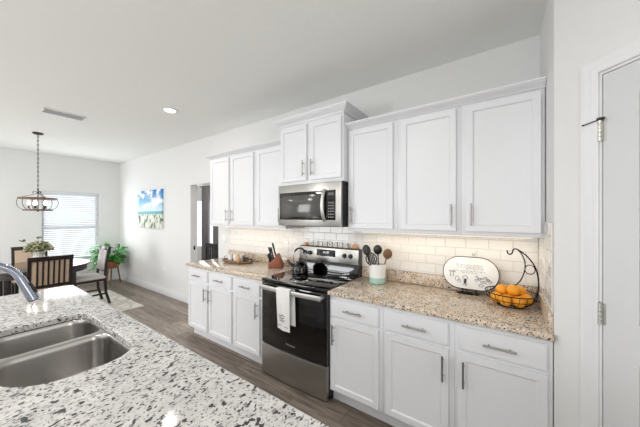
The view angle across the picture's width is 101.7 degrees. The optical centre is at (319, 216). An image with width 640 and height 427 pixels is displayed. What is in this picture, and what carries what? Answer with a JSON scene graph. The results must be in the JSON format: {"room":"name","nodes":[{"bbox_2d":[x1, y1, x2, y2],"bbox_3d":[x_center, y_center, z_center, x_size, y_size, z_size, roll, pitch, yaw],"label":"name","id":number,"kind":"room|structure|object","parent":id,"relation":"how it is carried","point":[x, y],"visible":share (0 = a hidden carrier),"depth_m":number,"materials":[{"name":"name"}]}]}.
{"room":"kitchen","nodes":[
{"label":"kitchen","id":0,"kind":"room"},
{"bbox_2d":[0,147,119,274],"bbox_3d":[-6.634,0.114,3.912,0.150,2.796,6.000,0,0,35],"label":"wall","id":1,"kind":"structure","parent":0,"point":[18,168],"depth_m":5.25,"materials":[{"name":"paint"}]},
{"bbox_2d":[19,274,118,292],"bbox_3d":[-6.569,1.445,3.860,0.016,0.135,5.989,0,0,35],"label":"baseboard","id":2,"kind":"structure","parent":1,"relation":"attached to","point":[114,276],"depth_m":6.14,"materials":[{"name":"paint"}]},
{"bbox_2d":[42,195,97,259],"bbox_3d":[-5.399,0.226,5.653,0.175,1.497,0.972,0,0,35],"label":"window","id":3,"kind":"structure","parent":1,"relation":"in","point":[42,195],"depth_m":5.84,"materials":[{"name":"paint"}]},
{"bbox_2d":[42,191,97,258],"bbox_3d":[-5.369,0.210,5.632,0.052,1.461,0.896,0,0,35],"label":"window blind","id":4,"kind":"object","parent":3,"relation":"attached to","point":[61,216],"visible":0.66,"depth_m":5.60,"materials":[{"name":"white plastic"}]},
{"bbox_2d":[197,184,211,260],"bbox_3d":[-2.615,0.114,5.822,5.400,2.796,1.500,0,0,35],"label":"wall","id":5,"kind":"structure","parent":0,"point":[199,188],"depth_m":7.04,"materials":[{"name":"paint"}]},
{"bbox_3d":[-2.713,-0.778,6.598,1.050,0.021,0.101,0,0,35],"label":"curtain rod","id":6,"kind":"object","parent":5,"relation":"attached to","visible":0},
{"bbox_2d":[202,187,209,260],"bbox_3d":[-2.945,0.362,6.702,0.350,2.240,0.060,0,0,35],"label":"curtain","id":7,"kind":"object","parent":6,"relation":"hanging from","point":[205,190],"visible":0.63,"depth_m":6.67,"materials":[{"name":"grey fabric"}]},
{"bbox_2d":[213,226,217,258],"bbox_3d":[-2.515,0.362,6.401,0.400,2.240,0.060,0,0,35],"label":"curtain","id":8,"kind":"object","parent":6,"relation":"hanging from","point":[215,228],"visible":0.17,"depth_m":6.42,"materials":[{"name":"grey fabric"}]},
{"bbox_2d":[77,279,393,426],"bbox_3d":[-1.896,1.552,1.490,11.550,0.080,7.770,0,0,35],"label":"floor","id":9,"kind":"structure","parent":0,"point":[168,316],"depth_m":2.83,"materials":[{"name":"brown wood"}]},
{"bbox_2d":[84,243,126,285],"bbox_3d":[-4.686,1.044,5.707,0.848,0.923,0.772,0,0,35],"label":"potted plant","id":10,"kind":"object","parent":9,"relation":"on","point":[113,261],"visible":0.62,"depth_m":5.70,"materials":[{"name":"green plant"}]},
{"bbox_2d":[91,290,143,311],"bbox_3d":[-4.337,1.507,3.857,1.635,0.009,2.445,0,0,35],"label":"area rug","id":11,"kind":"object","parent":9,"relation":"on","point":[121,303],"visible":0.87,"depth_m":4.58,"materials":[{"name":"white fabric"}]},
{"bbox_2d":[11,246,47,294],"bbox_3d":[-4.931,1.012,4.459,0.505,0.980,0.444,0,0,35],"label":"dining chair","id":12,"kind":"object","parent":11,"relation":"on","point":[17,256],"visible":0.22,"depth_m":4.44,"materials":[{"name":"beige fabric"}]},
{"bbox_2d":[15,250,32,262],"bbox_3d":[-5.079,0.751,4.563,0.081,0.333,0.356,0,0,35],"label":"cushion","id":13,"kind":"object","parent":12,"relation":"on","point":[20,256],"depth_m":4.48,"materials":[{"name":"beige fabric"}]},
{"bbox_2d":[0,259,89,295],"bbox_3d":[-4.333,1.125,3.998,1.210,0.755,1.210,0,0,35],"label":"dining table","id":14,"kind":"object","parent":11,"relation":"on","point":[6,278],"visible":0.31,"depth_m":3.89,"materials":[{"name":"brown wood"}]},
{"bbox_2d":[19,236,54,256],"bbox_3d":[-4.263,0.523,3.952,0.326,0.447,0.332,0,0,-2],"label":"flower vase","id":15,"kind":"object","parent":14,"relation":"on","point":[39,249],"visible":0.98,"depth_m":3.90,"materials":[{"name":"green plant"}]},
{"bbox_2d":[21,254,73,292],"bbox_3d":[-3.739,1.012,3.575,0.505,0.980,0.444,0,0,35],"label":"dining chair","id":16,"kind":"object","parent":11,"relation":"on","point":[47,272],"visible":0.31,"depth_m":3.46,"materials":[{"name":"brown wood"}]},
{"bbox_2d":[31,259,69,285],"bbox_3d":[-3.590,0.751,3.471,0.081,0.333,0.356,0,0,35],"label":"chair back","id":17,"kind":"object","parent":16,"relation":"on","point":[44,272],"depth_m":3.46,"materials":[{"name":"beige fabric"}]},
{"bbox_2d":[67,245,110,302],"bbox_3d":[-3.946,1.012,4.446,0.444,0.980,0.505,0,0,35],"label":"dining chair","id":18,"kind":"object","parent":11,"relation":"on","point":[104,251],"visible":0.66,"depth_m":4.48,"materials":[{"name":"grey fabric"}]},
{"bbox_2d":[96,249,106,269],"bbox_3d":[-3.842,0.751,4.594,0.356,0.333,0.081,0,0,35],"label":"cushion","id":19,"kind":"object","parent":18,"relation":"on","point":[101,263],"depth_m":4.56,"materials":[{"name":"grey fabric"}]},
{"bbox_2d":[205,243,217,259],"bbox_3d":[-2.176,1.037,5.612,0.400,0.950,0.400,0,0,35],"label":"chair","id":20,"kind":"object","parent":9,"relation":"on","point":[208,246],"visible":0.28,"depth_m":5.47,"materials":[{"name":"black plastic"}]},
{"bbox_2d":[188,266,237,352],"bbox_3d":[-1.159,1.072,3.331,0.914,0.881,0.663,0,0,35],"label":"base cabinet","id":21,"kind":"object","parent":9,"relation":"on","point":[210,293],"visible":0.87,"depth_m":3.06,"materials":[{"name":"paint"}]},
{"bbox_2d":[186,250,298,280],"bbox_3d":[-0.963,0.564,3.205,1.420,0.133,0.646,0,0,35],"label":"countertop","id":22,"kind":"structure","parent":21,"relation":"on","point":[258,269],"depth_m":3.12,"materials":[{"name":"beige stone"}]},
{"bbox_2d":[222,256,252,263],"bbox_3d":[-1.084,0.568,3.424,0.508,0.060,0.316,0,0,35],"label":"serving tray","id":23,"kind":"object","parent":22,"relation":"on","point":[224,259],"visible":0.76,"depth_m":3.31,"materials":[{"name":"brown wood"}]},
{"bbox_2d":[228,253,232,259],"bbox_3d":[-1.201,0.545,3.506,0.092,0.084,0.068,0,0,35],"label":"coffee mug","id":24,"kind":"object","parent":23,"relation":"on","point":[230,256],"visible":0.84,"depth_m":3.48,"materials":[{"name":"white ceramic"}]},
{"bbox_2d":[236,254,240,261],"bbox_3d":[-1.056,0.536,3.368,0.064,0.102,0.064,0,0,35],"label":"carafe","id":25,"kind":"object","parent":23,"relation":"on","point":[238,259],"visible":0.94,"depth_m":3.35,"materials":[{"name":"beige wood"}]},
{"bbox_2d":[268,253,283,268],"bbox_3d":[-0.511,0.515,3.038,0.161,0.167,0.098,0,0,7],"label":"knife block","id":26,"kind":"object","parent":22,"relation":"on","point":[277,263],"visible":0.96,"depth_m":2.99,"materials":[{"name":"brown wood"}]},
{"bbox_2d":[233,276,264,363],"bbox_3d":[-0.586,1.072,2.930,0.482,0.881,0.663,0,0,35],"label":"base cabinet","id":27,"kind":"object","parent":9,"relation":"on","point":[247,295],"visible":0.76,"depth_m":2.70,"materials":[{"name":"paint"}]},
{"bbox_2d":[259,245,361,401],"bbox_3d":[-0.093,0.921,2.542,0.758,1.182,0.714,0,0,35],"label":"electric range","id":28,"kind":"object","parent":9,"relation":"on","point":[299,358],"visible":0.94,"depth_m":2.30,"materials":[{"name":"black metal"}]},
{"bbox_2d":[276,287,295,332],"bbox_3d":[-0.303,0.807,2.263,0.189,0.365,0.060,0,0,35],"label":"dish towel","id":29,"kind":"object","parent":28,"relation":"hanging from","point":[285,302],"visible":0.98,"depth_m":2.25,"materials":[{"name":"fabric"}]},
{"bbox_2d":[287,247,307,274],"bbox_3d":[-0.227,0.456,2.738,0.215,0.267,0.176,0,0,35],"label":"tea kettle","id":30,"kind":"object","parent":28,"relation":"on","point":[299,267],"visible":1,"depth_m":2.68,"materials":[{"name":"metal"}]},
{"bbox_2d":[263,269,360,292],"bbox_3d":[-0.083,0.605,2.557,0.758,0.030,0.622,0,0,35],"label":"cooktop","id":31,"kind":"object","parent":28,"relation":"in","point":[316,280],"depth_m":2.44,"materials":[{"name":"black glass"}]},
{"bbox_2d":[308,245,358,249],"bbox_3d":[0.123,0.326,2.795,0.650,0.008,0.028,0,0,35],"label":"shelf","id":32,"kind":"object","parent":28,"relation":"on","point":[308,245],"visible":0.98,"depth_m":2.76,"materials":[{"name":"brown wood"}]},
{"bbox_2d":[330,295,385,421],"bbox_3d":[0.426,1.072,2.220,0.456,0.881,0.663,0,0,35],"label":"base cabinet","id":33,"kind":"object","parent":9,"relation":"on","point":[356,327],"visible":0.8,"depth_m":1.98,"materials":[{"name":"paint"}]},
{"bbox_2d":[384,306,454,426],"bbox_3d":[0.800,1.072,1.958,0.456,0.881,0.663,0,0,35],"label":"base cabinet","id":34,"kind":"object","parent":9,"relation":"on","point":[419,349],"visible":0.82,"depth_m":1.71,"materials":[{"name":"paint"}]},
{"bbox_2d":[455,321,552,426],"bbox_3d":[1.173,1.072,1.697,0.452,0.881,0.663,0,0,35],"label":"base cabinet","id":35,"kind":"object","parent":9,"relation":"on","point":[503,378],"visible":0.82,"depth_m":1.46,"materials":[{"name":"paint"}]},
{"bbox_2d":[328,266,554,340],"bbox_3d":[0.806,0.564,1.966,1.368,0.133,0.646,0,0,35],"label":"countertop","id":36,"kind":"structure","parent":35,"relation":"on","point":[421,293],"depth_m":1.81,"materials":[{"name":"beige stone"}]},
{"bbox_2d":[369,262,385,283],"bbox_3d":[0.521,0.512,2.361,0.147,0.171,0.147,0,0,35],"label":"utensil crock","id":37,"kind":"object","parent":36,"relation":"on","point":[377,273],"visible":0.91,"depth_m":2.30,"materials":[{"name":"white ceramic"}]},
{"bbox_2d":[362,245,370,260],"bbox_3d":[0.460,0.421,2.402,0.138,0.317,0.032,0,0,35],"label":"serving spoon","id":38,"kind":"object","parent":37,"relation":"in","point":[366,249],"visible":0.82,"depth_m":2.41,"materials":[{"name":"black plastic"}]},
{"bbox_2d":[365,252,376,264],"bbox_3d":[0.459,0.450,2.329,0.103,0.258,0.017,0,0,13],"label":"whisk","id":39,"kind":"object","parent":37,"relation":"in","point":[370,253],"visible":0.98,"depth_m":2.33,"materials":[{"name":"black plastic"}]},
{"bbox_2d":[373,245,381,264],"bbox_3d":[0.536,0.420,2.415,0.075,0.316,0.050,0,0,35],"label":"ladle","id":40,"kind":"object","parent":37,"relation":"in","point":[377,249],"visible":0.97,"depth_m":2.40,"materials":[{"name":"black plastic"}]},
{"bbox_2d":[383,249,391,264],"bbox_3d":[0.584,0.433,2.312,0.113,0.293,0.044,0,0,21],"label":"wooden spoon","id":41,"kind":"object","parent":37,"relation":"in","point":[387,253],"visible":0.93,"depth_m":2.29,"materials":[{"name":"brown wood"}]},
{"bbox_2d":[457,289,478,295],"bbox_3d":[1.152,0.528,2.024,0.149,0.140,0.097,0,0,35],"label":"easel","id":42,"kind":"object","parent":36,"relation":"on","point":[462,291],"visible":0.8,"depth_m":2.00,"materials":[{"name":"black metal"}]},
{"bbox_2d":[443,256,499,290],"bbox_3d":[1.164,0.440,2.024,0.384,0.247,0.057,0,0,35],"label":"oval plaque","id":43,"kind":"object","parent":42,"relation":"on","point":[462,272],"visible":1,"depth_m":2.02,"materials":[{"name":"white ceramic"}]},
{"bbox_2d":[485,248,539,308],"bbox_3d":[1.287,0.406,1.757,0.299,0.388,0.297,0,0,35],"label":"fruit basket","id":44,"kind":"object","parent":36,"relation":"on","point":[520,251],"visible":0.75,"depth_m":1.70,"materials":[{"name":"black metal"}]},
{"bbox_2d":[490,292,500,301],"bbox_3d":[1.204,0.550,1.778,0.075,0.070,0.075,0,0,35],"label":"orange","id":45,"kind":"object","parent":44,"relation":"in","point":[498,293],"visible":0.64,"depth_m":1.76,"materials":[{"name":"orange food"}]},
{"bbox_2d":[495,284,507,294],"bbox_3d":[1.259,0.506,1.801,0.075,0.070,0.075,0,0,35],"label":"orange","id":46,"kind":"object","parent":44,"relation":"in","point":[501,289],"visible":0.86,"depth_m":1.78,"materials":[{"name":"orange food"}]},
{"bbox_2d":[499,295,512,305],"bbox_3d":[1.219,0.550,1.709,0.075,0.070,0.075,0,0,35],"label":"orange","id":47,"kind":"object","parent":44,"relation":"in","point":[505,299],"visible":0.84,"depth_m":1.69,"materials":[{"name":"orange food"}]},
{"bbox_2d":[485,286,538,308],"bbox_3d":[1.286,0.552,1.757,0.297,0.091,0.297,0,0,35],"label":"wire bowl","id":48,"kind":"object","parent":44,"relation":"on","point":[536,296],"depth_m":1.68,"materials":[{"name":"black metal"}]},
{"bbox_2d":[506,285,519,295],"bbox_3d":[1.285,0.490,1.731,0.075,0.070,0.075,0,0,35],"label":"orange","id":49,"kind":"object","parent":44,"relation":"in","point":[513,290],"visible":1,"depth_m":1.71,"materials":[{"name":"orange food"}]},
{"bbox_2d":[513,296,526,307],"bbox_3d":[1.285,0.550,1.677,0.075,0.070,0.075,0,0,35],"label":"orange","id":50,"kind":"object","parent":44,"relation":"in","point":[522,301],"visible":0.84,"depth_m":1.66,"materials":[{"name":"orange food"}]},
{"bbox_2d":[517,286,526,295],"bbox_3d":[1.355,0.506,1.765,0.075,0.070,0.075,0,0,35],"label":"orange","id":51,"kind":"object","parent":44,"relation":"in","point":[523,290],"visible":0.52,"depth_m":1.74,"materials":[{"name":"orange food"}]},
{"bbox_2d":[520,294,533,304],"bbox_3d":[1.357,0.546,1.712,0.075,0.070,0.075,0,0,35],"label":"orange","id":52,"kind":"object","parent":44,"relation":"in","point":[530,301],"visible":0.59,"depth_m":1.69,"materials":[{"name":"orange food"}]},
{"bbox_3d":[-0.846,1.072,0.871,3.220,0.881,0.760,0,0,35],"label":"cabinet","id":53,"kind":"object","parent":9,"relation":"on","visible":0},
{"bbox_2d":[0,285,328,426],"bbox_3d":[-1.050,0.614,0.780,3.550,0.032,1.178,0,0,35],"label":"countertop","id":54,"kind":"structure","parent":53,"relation":"on","point":[159,381],"depth_m":0.90,"materials":[{"name":"stone"}]},
{"bbox_2d":[0,263,39,301],"bbox_3d":[-1.309,0.388,1.020,0.125,0.419,0.299,0,0,35],"label":"kitchen faucet","id":55,"kind":"object","parent":54,"relation":"on","point":[27,288],"visible":1,"depth_m":1.11,"materials":[{"name":"silver metal"}]},
{"bbox_2d":[0,319,129,387],"bbox_3d":[-1.253,0.738,1.241,0.870,0.212,0.440,0,0,35],"label":"double sink","id":56,"kind":"object","parent":54,"relation":"in","point":[62,350],"visible":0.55,"depth_m":1.34,"materials":[{"name":"metal"}]},
{"bbox_2d":[0,0,546,163],"bbox_3d":[-1.720,-1.324,1.367,11.120,0.080,7.770,0,0,35],"label":"ceiling","id":57,"kind":"structure","parent":0,"point":[224,65],"depth_m":2.09,"materials":[{"name":"paint"}]},
{"bbox_2d":[16,132,58,211],"bbox_3d":[-4.334,-0.679,4.000,0.451,1.210,0.426,0,0,35],"label":"pendant chandelier","id":58,"kind":"object","parent":57,"relation":"hanging from","point":[35,203],"visible":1,"depth_m":3.99,"materials":[{"name":"brown metal"}]},
{"bbox_2d":[40,107,86,120],"bbox_3d":[-3.214,-1.275,3.268,0.230,0.017,0.380,0,0,35],"label":"ceiling vent","id":59,"kind":"object","parent":57,"relation":"in","point":[44,110],"visible":1,"depth_m":3.24,"materials":[{"name":"metal"}]},
{"bbox_2d":[161,107,177,112],"bbox_3d":[-1.809,-1.279,3.139,0.176,0.010,0.176,0,0,35],"label":"recessed light","id":60,"kind":"object","parent":57,"relation":"in","point":[165,109],"visible":1,"depth_m":3.13,"materials":[{"name":"paint"}]},
{"bbox_2d":[120,35,539,294],"bbox_3d":[-1.626,0.114,4.140,8.090,2.796,0.120,0,0,35],"label":"wall","id":61,"kind":"structure","parent":0,"point":[173,170],"depth_m":4.20,"materials":[{"name":"paint"}]},
{"bbox_2d":[138,189,162,228],"bbox_3d":[-3.506,-0.150,5.361,1.110,0.775,0.034,0,0,35],"label":"canvas painting","id":62,"kind":"object","parent":61,"relation":"attached to","point":[150,202],"visible":1,"depth_m":5.30,"materials":[{"name":"fabric"}]},
{"bbox_2d":[120,273,187,303],"bbox_3d":[-3.105,1.445,5.093,4.275,0.135,0.016,0,0,35],"label":"baseboard","id":63,"kind":"structure","parent":61,"relation":"attached to","point":[167,292],"depth_m":5.17,"materials":[{"name":"paint"}]},
{"bbox_2d":[190,182,218,261],"bbox_3d":[-1.868,0.476,4.309,0.844,2.072,0.124,0,0,35],"label":"trim","id":64,"kind":"structure","parent":61,"relation":"attached to","point":[193,187],"depth_m":4.54,"materials":[{"name":"paint"}]},
{"bbox_2d":[210,150,255,227],"bbox_3d":[-1.072,-0.328,3.456,0.932,0.920,0.358,0,0,35],"label":"upper cabinet","id":65,"kind":"object","parent":61,"relation":"attached to","point":[233,177],"visible":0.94,"depth_m":3.30,"materials":[{"name":"paint"}]},
{"bbox_2d":[204,138,280,159],"bbox_3d":[-0.902,-0.811,3.335,1.472,0.045,0.363,0,0,35],"label":"crown molding","id":66,"kind":"structure","parent":65,"relation":"attached to","point":[276,142],"depth_m":3.14,"materials":[{"name":"paint"}]},
{"bbox_2d":[256,145,302,228],"bbox_3d":[-0.495,-0.328,3.052,0.474,0.920,0.358,0,0,35],"label":"upper cabinet","id":67,"kind":"object","parent":61,"relation":"attached to","point":[268,160],"visible":0.62,"depth_m":2.95,"materials":[{"name":"paint"}]},
{"bbox_2d":[284,241,287,250],"bbox_3d":[-0.419,0.362,3.205,0.070,0.115,0.008,0,0,35],"label":"outlet plate","id":68,"kind":"object","parent":61,"relation":"attached to","point":[285,242],"visible":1,"depth_m":3.20,"materials":[{"name":"white plastic"}]},
{"bbox_2d":[281,112,355,185],"bbox_3d":[-0.009,-0.624,2.662,0.761,0.608,0.438,0,0,35],"label":"upper cabinet","id":69,"kind":"object","parent":61,"relation":"attached to","point":[314,151],"visible":0.88,"depth_m":2.47,"materials":[{"name":"paint"}]},
{"bbox_2d":[279,181,347,226],"bbox_3d":[-0.023,-0.110,2.641,0.752,0.412,0.471,0,0,35],"label":"microwave","id":70,"kind":"object","parent":69,"relation":"attached to","point":[323,204],"visible":0.97,"depth_m":2.44,"materials":[{"name":"silver metal"}]},
{"bbox_2d":[272,100,367,128],"bbox_3d":[-0.011,-0.961,2.659,0.889,0.065,0.446,0,0,35],"label":"crown molding","id":71,"kind":"structure","parent":69,"relation":"attached to","point":[345,106],"depth_m":2.44,"materials":[{"name":"paint"}]},
{"bbox_2d":[348,120,397,232],"bbox_3d":[0.513,-0.328,2.345,0.456,0.920,0.358,0,0,35],"label":"upper cabinet","id":72,"kind":"object","parent":61,"relation":"attached to","point":[372,149],"visible":0.88,"depth_m":2.23,"materials":[{"name":"paint"}]},
{"bbox_2d":[345,76,546,129],"bbox_3d":[0.886,-0.811,2.081,1.368,0.045,0.363,0,0,35],"label":"crown molding","id":73,"kind":"structure","parent":72,"relation":"attached to","point":[537,83],"depth_m":1.84,"materials":[{"name":"paint"}]},
{"bbox_2d":[229,226,538,286],"bbox_3d":[0.096,0.358,2.854,3.538,0.509,0.008,0,0,35],"label":"backsplash","id":74,"kind":"structure","parent":61,"relation":"attached to","point":[420,253],"depth_m":2.33,"materials":[{"name":"tile"}]},
{"bbox_2d":[398,106,460,234],"bbox_3d":[0.888,-0.328,2.083,0.456,0.920,0.358,0,0,35],"label":"upper cabinet","id":75,"kind":"object","parent":61,"relation":"attached to","point":[429,144],"visible":0.91,"depth_m":1.96,"materials":[{"name":"paint"}]},
{"bbox_2d":[360,231,526,237],"bbox_3d":[0.918,0.140,2.125,1.290,0.015,0.040,0,0,35],"label":"light","id":76,"kind":"object","parent":75,"relation":"attached to","point":[360,231],"visible":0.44,"depth_m":2.01,"materials":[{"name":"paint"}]},
{"bbox_2d":[461,88,544,237],"bbox_3d":[1.260,-0.328,1.822,0.452,0.920,0.358,0,0,35],"label":"upper cabinet","id":77,"kind":"object","parent":61,"relation":"attached to","point":[503,138],"visible":0.95,"depth_m":1.70,"materials":[{"name":"paint"}]},
{"bbox_2d":[540,0,639,426],"bbox_3d":[1.979,0.114,0.154,1.020,2.796,3.351,0,0,-29],"label":"wall","id":78,"kind":"structure","parent":0,"point":[574,33],"depth_m":1.28,"materials":[{"name":"paint"}]},
{"bbox_2d":[538,222,553,312],"bbox_3d":[1.373,0.263,1.589,0.008,0.466,0.601,0,0,35],"label":"backsplash","id":79,"kind":"structure","parent":78,"relation":"attached to","point":[546,244],"depth_m":1.47,"materials":[{"name":"tile"}]},
{"bbox_2d":[580,37,639,426],"bbox_3d":[1.348,0.407,0.801,0.140,2.211,0.855,0,0,-10],"label":"trim","id":80,"kind":"structure","parent":78,"relation":"attached to","point":[592,72],"depth_m":1.17,"materials":[{"name":"paint"}]},
{"bbox_2d":[582,59,639,426],"bbox_3d":[1.280,0.440,0.818,0.103,2.120,0.763,0,0,-10],"label":"door","id":81,"kind":"structure","parent":78,"relation":"in","point":[618,129],"depth_m":1.08,"materials":[{"name":"paint"}]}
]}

